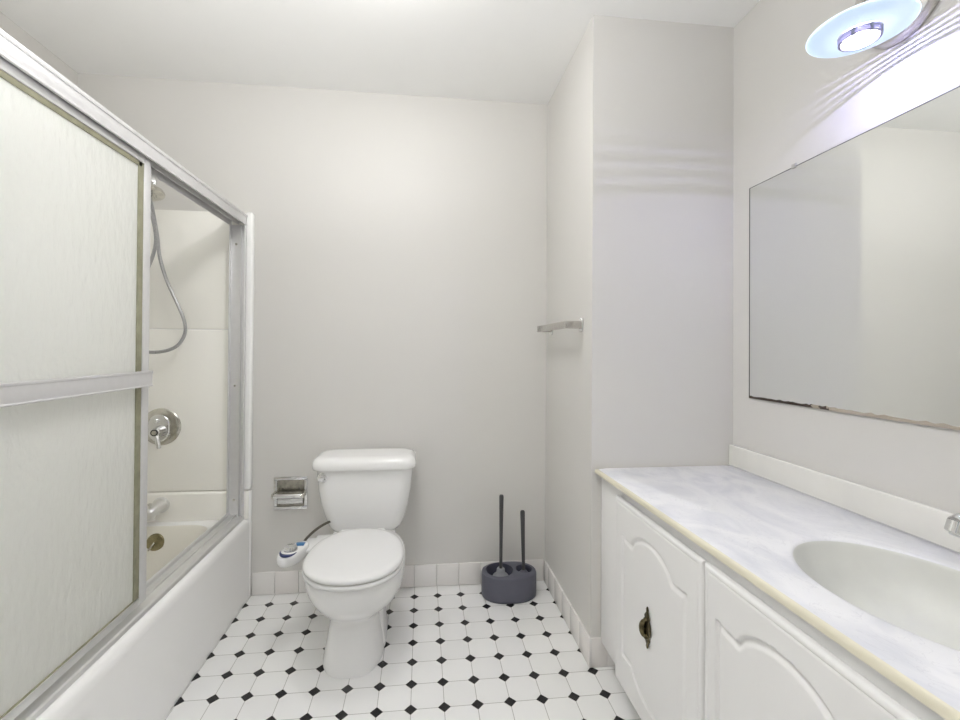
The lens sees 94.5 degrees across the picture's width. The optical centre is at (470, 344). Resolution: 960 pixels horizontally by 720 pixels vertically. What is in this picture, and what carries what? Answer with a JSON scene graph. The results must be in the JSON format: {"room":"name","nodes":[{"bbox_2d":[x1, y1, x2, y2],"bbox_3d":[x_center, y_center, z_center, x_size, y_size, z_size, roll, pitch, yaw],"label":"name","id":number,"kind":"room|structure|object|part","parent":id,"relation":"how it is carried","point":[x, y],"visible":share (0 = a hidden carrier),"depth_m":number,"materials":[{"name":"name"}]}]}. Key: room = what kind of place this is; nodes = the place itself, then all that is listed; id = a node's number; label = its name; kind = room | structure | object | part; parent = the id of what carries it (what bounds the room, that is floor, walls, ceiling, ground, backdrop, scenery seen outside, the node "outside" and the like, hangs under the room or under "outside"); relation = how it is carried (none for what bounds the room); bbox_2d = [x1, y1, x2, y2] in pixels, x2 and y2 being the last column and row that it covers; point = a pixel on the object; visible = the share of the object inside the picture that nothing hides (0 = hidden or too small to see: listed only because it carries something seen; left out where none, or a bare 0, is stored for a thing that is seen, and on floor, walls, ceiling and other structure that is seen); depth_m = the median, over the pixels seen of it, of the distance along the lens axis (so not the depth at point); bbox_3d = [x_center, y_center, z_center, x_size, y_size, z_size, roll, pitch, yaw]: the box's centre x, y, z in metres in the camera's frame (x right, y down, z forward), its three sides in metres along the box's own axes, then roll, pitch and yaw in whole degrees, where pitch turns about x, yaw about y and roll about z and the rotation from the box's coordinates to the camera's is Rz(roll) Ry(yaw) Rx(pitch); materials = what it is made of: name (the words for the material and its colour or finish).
{"room":"bathroom","nodes":[
{"label":"bathroom","id":0,"kind":"room"},
{"bbox_2d":[0,11,77,85],"bbox_3d":[-1.693,-0.045,0.405,0.100,2.438,3.270,0,0,-6],"label":"wall","id":1,"kind":"structure","parent":0,"point":[7,25],"depth_m":1.83,"materials":[{"name":"paint"}]},
{"bbox_2d":[77,73,546,594],"bbox_3d":[-0.440,-0.023,2.235,2.986,2.438,0.100,0,0,-6],"label":"wall","id":2,"kind":"structure","parent":0,"point":[400,274],"depth_m":2.19,"materials":[{"name":"paint"}]},
{"bbox_2d":[0,28,247,719],"bbox_3d":[-1.002,0.098,1.289,0.073,1.422,1.574,0,0,-6],"label":"shower door frame","id":3,"kind":"object","parent":2,"relation":"attached to","point":[164,168],"visible":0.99,"depth_m":1.59,"materials":[{"name":"metal"}]},
{"bbox_2d":[0,58,152,719],"bbox_3d":[-0.941,0.104,0.964,0.043,1.344,0.801,0,0,-6],"label":"sliding shower door","id":4,"kind":"structure","parent":3,"relation":"in","point":[76,377],"depth_m":1.05,"materials":[{"name":"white glass"}]},
{"bbox_3d":[-0.957,0.764,0.958,0.018,0.022,0.737,0,0,-6],"label":"rail","id":5,"kind":"part","parent":4,"relation":"part of","materials":[{"name":"metal"}]},
{"bbox_3d":[-0.949,-0.557,0.968,0.018,0.022,0.737,0,0,-6],"label":"rail","id":6,"kind":"part","parent":4,"relation":"part of","materials":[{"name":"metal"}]},
{"bbox_2d":[149,175,186,353],"bbox_3d":[-1.438,-0.377,1.943,0.256,0.835,0.234,0,0,16],"label":"shower","id":7,"kind":"object","parent":2,"relation":"attached to","point":[157,194],"visible":0.44,"depth_m":1.99,"materials":[{"name":"silver metal"}]},
{"bbox_2d":[271,476,307,509],"bbox_3d":[-0.860,0.711,2.104,0.157,0.157,0.060,0,0,-6],"label":"toilet paper holder","id":8,"kind":"object","parent":2,"relation":"attached to","point":[290,492],"visible":1,"depth_m":2.12,"materials":[{"name":"silver metal"}]},
{"bbox_3d":[-0.863,0.711,2.132,0.125,0.125,0.003,0,0,-6],"label":"plate","id":9,"kind":"part","parent":8,"relation":"part of","materials":[{"name":"silver metal"}]},
{"bbox_3d":[-0.792,0.710,2.109,0.012,0.021,0.054,0,0,-6],"label":"roller arm","id":10,"kind":"part","parent":8,"relation":"part of","materials":[{"name":"silver metal"}]},
{"bbox_2d":[252,559,542,594],"bbox_3d":[-0.334,1.141,2.184,1.416,0.106,0.008,0,0,-6],"label":"baseboard","id":11,"kind":"structure","parent":2,"relation":"attached to","point":[272,582],"depth_m":2.19,"materials":[{"name":"tile"}]},
{"bbox_2d":[0,0,759,104],"bbox_3d":[-0.250,-1.294,0.570,2.986,0.080,3.470,0,0,-6],"label":"ceiling","id":12,"kind":"structure","parent":0,"point":[519,51],"depth_m":1.80,"materials":[{"name":"paint"}]},
{"bbox_2d":[165,580,640,719],"bbox_3d":[-0.267,1.225,0.551,2.986,0.080,3.470,0,0,-6],"label":"floor","id":13,"kind":"structure","parent":0,"point":[450,652],"depth_m":1.63,"materials":[{"name":"tile"}]},
{"bbox_2d":[35,489,251,719],"bbox_3d":[-1.345,0.929,1.266,0.790,0.506,1.616,0,0,-6],"label":"bathtub","id":14,"kind":"object","parent":13,"relation":"on","point":[143,674],"visible":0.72,"depth_m":1.54,"materials":[{"name":"ceramic"}]},
{"bbox_3d":[-1.404,0.884,1.981,0.082,0.083,0.035,0,0,-6],"label":"overflow plate","id":15,"kind":"part","parent":14,"relation":"part of","materials":[{"name":"gold metal"}]},
{"bbox_2d":[147,497,169,520],"bbox_3d":[-1.411,0.733,1.978,0.072,0.075,0.107,0,0,-6],"label":"tub spout","id":16,"kind":"object","parent":14,"relation":"attached to","point":[161,504],"visible":0.9,"depth_m":1.97,"materials":[{"name":"metal"}]},
{"bbox_2d":[147,209,254,491],"bbox_3d":[-1.339,0.019,1.275,0.790,1.305,1.614,0,0,-6],"label":"shower surround","id":17,"kind":"object","parent":14,"relation":"on","point":[190,380],"visible":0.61,"depth_m":2.06,"materials":[{"name":"plastic"}]},
{"bbox_2d":[148,408,180,448],"bbox_3d":[-1.419,0.379,2.006,0.170,0.174,0.080,0,0,-6],"label":"shower valve","id":18,"kind":"object","parent":17,"relation":"attached to","point":[164,425],"visible":0.94,"depth_m":2.03,"materials":[{"name":"silver metal"}]},
{"bbox_3d":[-1.410,0.416,1.997,0.056,0.099,0.062,0,0,-6],"label":"lever handle","id":19,"kind":"part","parent":18,"relation":"part of","materials":[{"name":"silver metal"}]},
{"bbox_3d":[-1.426,0.381,2.030,0.092,0.124,0.011,0,0,-6],"label":"trim plate","id":20,"kind":"part","parent":18,"relation":"part of","materials":[{"name":"silver metal"}]},
{"bbox_3d":[-1.430,0.303,2.060,0.782,0.748,0.029,0,0,-6],"label":"panel","id":21,"kind":"part","parent":17,"relation":"part of","materials":[{"name":"white plastic"}]},
{"bbox_3d":[-1.426,-0.350,2.065,0.782,0.552,0.029,0,0,-6],"label":"panel","id":22,"kind":"part","parent":17,"relation":"part of","materials":[{"name":"white plastic"}]},
{"bbox_2d":[302,448,415,678],"bbox_3d":[-0.455,0.843,1.798,0.452,0.700,0.707,0,0,-6],"label":"toilet","id":23,"kind":"object","parent":13,"relation":"on","point":[351,575],"visible":1,"depth_m":1.68,"materials":[{"name":"ceramic"}]},
{"bbox_2d":[276,521,331,567],"bbox_3d":[-0.529,0.859,1.845,0.331,0.174,0.467,0,0,17],"label":"bidet attachment","id":24,"kind":"object","parent":23,"relation":"attached to","point":[292,554],"visible":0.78,"depth_m":1.72,"materials":[{"name":"plastic"}]},
{"bbox_3d":[-0.698,0.787,1.722,0.052,0.020,0.052,0,0,-6],"label":"control knob","id":25,"kind":"part","parent":24,"relation":"part of","materials":[{"name":"silver metal"}]},
{"bbox_3d":[-0.515,0.820,1.840,0.335,0.014,0.150,0,0,-6],"label":"mounting arm","id":26,"kind":"part","parent":24,"relation":"part of","materials":[{"name":"plastic"}]},
{"bbox_3d":[-0.642,0.577,1.914,0.041,0.039,0.021,0,0,-6],"label":"flush knob","id":27,"kind":"part","parent":23,"relation":"part of","materials":[{"name":"silver metal"}]},
{"bbox_3d":[-0.430,0.779,1.659,0.356,0.022,0.423,0,0,-6],"label":"seat lid","id":28,"kind":"part","parent":23,"relation":"part of","materials":[{"name":"plastic"}]},
{"bbox_3d":[-0.441,1.002,1.717,0.368,0.380,0.517,0,0,-6],"label":"bowl","id":29,"kind":"part","parent":23,"relation":"part of","materials":[{"name":"ceramic"}]},
{"bbox_3d":[-0.478,0.522,2.035,0.452,0.056,0.230,0,0,-6],"label":"tank lid","id":30,"kind":"part","parent":23,"relation":"part of","materials":[{"name":"ceramic"}]},
{"bbox_3d":[-0.478,0.691,2.045,0.420,0.283,0.214,0,0,-6],"label":"tank","id":31,"kind":"part","parent":23,"relation":"part of","materials":[{"name":"ceramic"}]},
{"bbox_2d":[481,561,535,603],"bbox_3d":[0.183,1.140,2.133,0.264,0.117,0.179,0,0,-6],"label":"caddy","id":32,"kind":"object","parent":13,"relation":"on","point":[517,587],"visible":0.96,"depth_m":2.06,"materials":[{"name":"plastic"}]},
{"bbox_2d":[493,494,507,576],"bbox_3d":[0.145,0.954,2.134,0.112,0.463,0.112,0,0,-6],"label":"plunger","id":33,"kind":"object","parent":32,"relation":"in","point":[500,572],"visible":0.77,"depth_m":2.13,"materials":[{"name":"grey plastic"}]},
{"bbox_2d":[493,567,507,576],"bbox_3d":[0.144,1.129,2.133,0.112,0.113,0.112,0,0,-6],"label":"cup","id":34,"kind":"object","parent":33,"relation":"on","point":[500,572],"depth_m":2.12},
{"bbox_3d":[0.147,0.911,2.135,0.022,0.377,0.022,0,0,-6],"label":"handle","id":35,"kind":"part","parent":33,"relation":"part of","materials":[{"name":"grey plastic"}]},
{"bbox_2d":[519,510,527,572],"bbox_3d":[0.258,0.994,2.145,0.061,0.385,0.060,0,0,-6],"label":"toilet brush","id":36,"kind":"object","parent":32,"relation":"in","point":[522,512],"visible":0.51,"depth_m":2.14,"materials":[{"name":"grey plastic"}]},
{"bbox_3d":[0.251,0.956,2.146,0.023,0.309,0.023,0,-1,39],"label":"handle","id":37,"kind":"part","parent":36,"relation":"part of","materials":[{"name":"grey plastic"}]},
{"bbox_2d":[601,478,945,719],"bbox_3d":[0.818,0.833,0.862,0.566,0.720,1.648,0,0,-6],"label":"vanity cabinet","id":38,"kind":"object","parent":13,"relation":"on","point":[687,636],"visible":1,"depth_m":1.02,"materials":[{"name":"white paint"}]},
{"bbox_3d":[0.499,0.814,1.276,0.022,0.118,0.044,0,0,-6],"label":"pull handle","id":39,"kind":"part","parent":38,"relation":"part of","materials":[{"name":"brown metal"}]},
{"bbox_3d":[0.520,0.812,1.269,0.015,0.607,0.468,0,0,-6],"label":"door","id":40,"kind":"part","parent":38,"relation":"part of","materials":[{"name":"white paint"}]},
{"bbox_2d":[595,444,959,719],"bbox_3d":[0.828,0.486,0.850,0.553,0.220,1.679,0,0,-6],"label":"countertop","id":41,"kind":"structure","parent":38,"relation":"on","point":[876,572],"depth_m":1.01,"materials":[{"name":"stone"}]},
{"bbox_2d":[944,512,959,537],"bbox_3d":[1.009,0.384,0.856,0.188,0.145,0.180,0,0,28],"label":"faucet","id":42,"kind":"object","parent":41,"relation":"on","point":[952,524],"visible":1,"depth_m":0.83,"materials":[{"name":"silver metal"}]},
{"bbox_3d":[0.978,0.378,0.836,0.154,0.134,0.034,0,0,-6],"label":"spout","id":43,"kind":"part","parent":42,"relation":"part of","materials":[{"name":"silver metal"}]},
{"bbox_3d":[0.571,0.807,0.795,0.015,0.609,0.468,0,0,-6],"label":"door","id":44,"kind":"part","parent":38,"relation":"part of","materials":[{"name":"white paint"}]},
{"bbox_2d":[545,15,733,637],"bbox_3d":[0.702,-0.017,1.997,0.566,2.438,0.620,0,0,-6],"label":"wall","id":45,"kind":"structure","parent":0,"point":[640,116],"depth_m":1.70,"materials":[{"name":"paint"}]},
{"bbox_2d":[537,318,582,334],"bbox_3d":[0.385,-0.076,1.959,0.074,0.054,0.440,0,0,-6],"label":"towel bar","id":46,"kind":"object","parent":45,"relation":"attached to","point":[565,324],"visible":1,"depth_m":1.78,"materials":[{"name":"silver metal"}]},
{"bbox_3d":[0.405,-0.079,1.756,0.070,0.030,0.026,0,0,-6],"label":"post","id":47,"kind":"part","parent":46,"relation":"part of","materials":[{"name":"silver metal"}]},
{"bbox_3d":[0.439,-0.078,1.760,0.008,0.054,0.032,0,0,-6],"label":"mounting plate","id":48,"kind":"part","parent":46,"relation":"part of","materials":[{"name":"silver metal"}]},
{"bbox_2d":[544,560,614,667],"bbox_3d":[0.474,1.145,1.956,0.138,0.106,0.618,0,0,-6],"label":"baseboard","id":49,"kind":"structure","parent":45,"relation":"attached to","point":[593,651],"depth_m":1.77,"materials":[{"name":"tile"}]},
{"bbox_2d":[733,0,959,512],"bbox_3d":[1.176,-0.024,0.716,0.100,2.438,3.270,0,0,-6],"label":"wall","id":50,"kind":"structure","parent":0,"point":[792,105],"depth_m":1.35,"materials":[{"name":"paint"}]},
{"bbox_2d":[729,444,959,552],"bbox_3d":[1.095,0.418,0.879,0.019,0.080,1.678,0,0,-6],"label":"backsplash","id":51,"kind":"structure","parent":50,"relation":"attached to","point":[924,521],"depth_m":1.21,"materials":[{"name":"beige stone"}]},
{"bbox_2d":[749,86,959,429],"bbox_3d":[1.094,-0.199,0.979,0.010,0.779,1.308,0,0,-6],"label":"wall mirror","id":52,"kind":"object","parent":50,"relation":"attached to","point":[854,247],"visible":1,"depth_m":1.20,"materials":[{"name":"silver mirror"}]},
{"bbox_2d":[805,0,939,57],"bbox_3d":[0.968,-0.848,1.089,0.246,0.212,0.217,0,0,-6],"label":"wall lamp","id":53,"kind":"object","parent":50,"relation":"attached to","point":[880,24],"visible":1,"depth_m":1.06,"materials":[{"name":"white glass"}]},
{"bbox_3d":[0.998,-0.840,1.094,0.118,0.075,0.022,0,0,-13],"label":"lamp arm","id":54,"kind":"part","parent":53,"relation":"part of","materials":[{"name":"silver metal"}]},
{"bbox_3d":[0.951,-0.761,1.084,0.071,0.003,0.071,0,-1,34],"label":"bulb","id":55,"kind":"part","parent":53,"relation":"part of","materials":[{"name":"white glass"}]}
]}

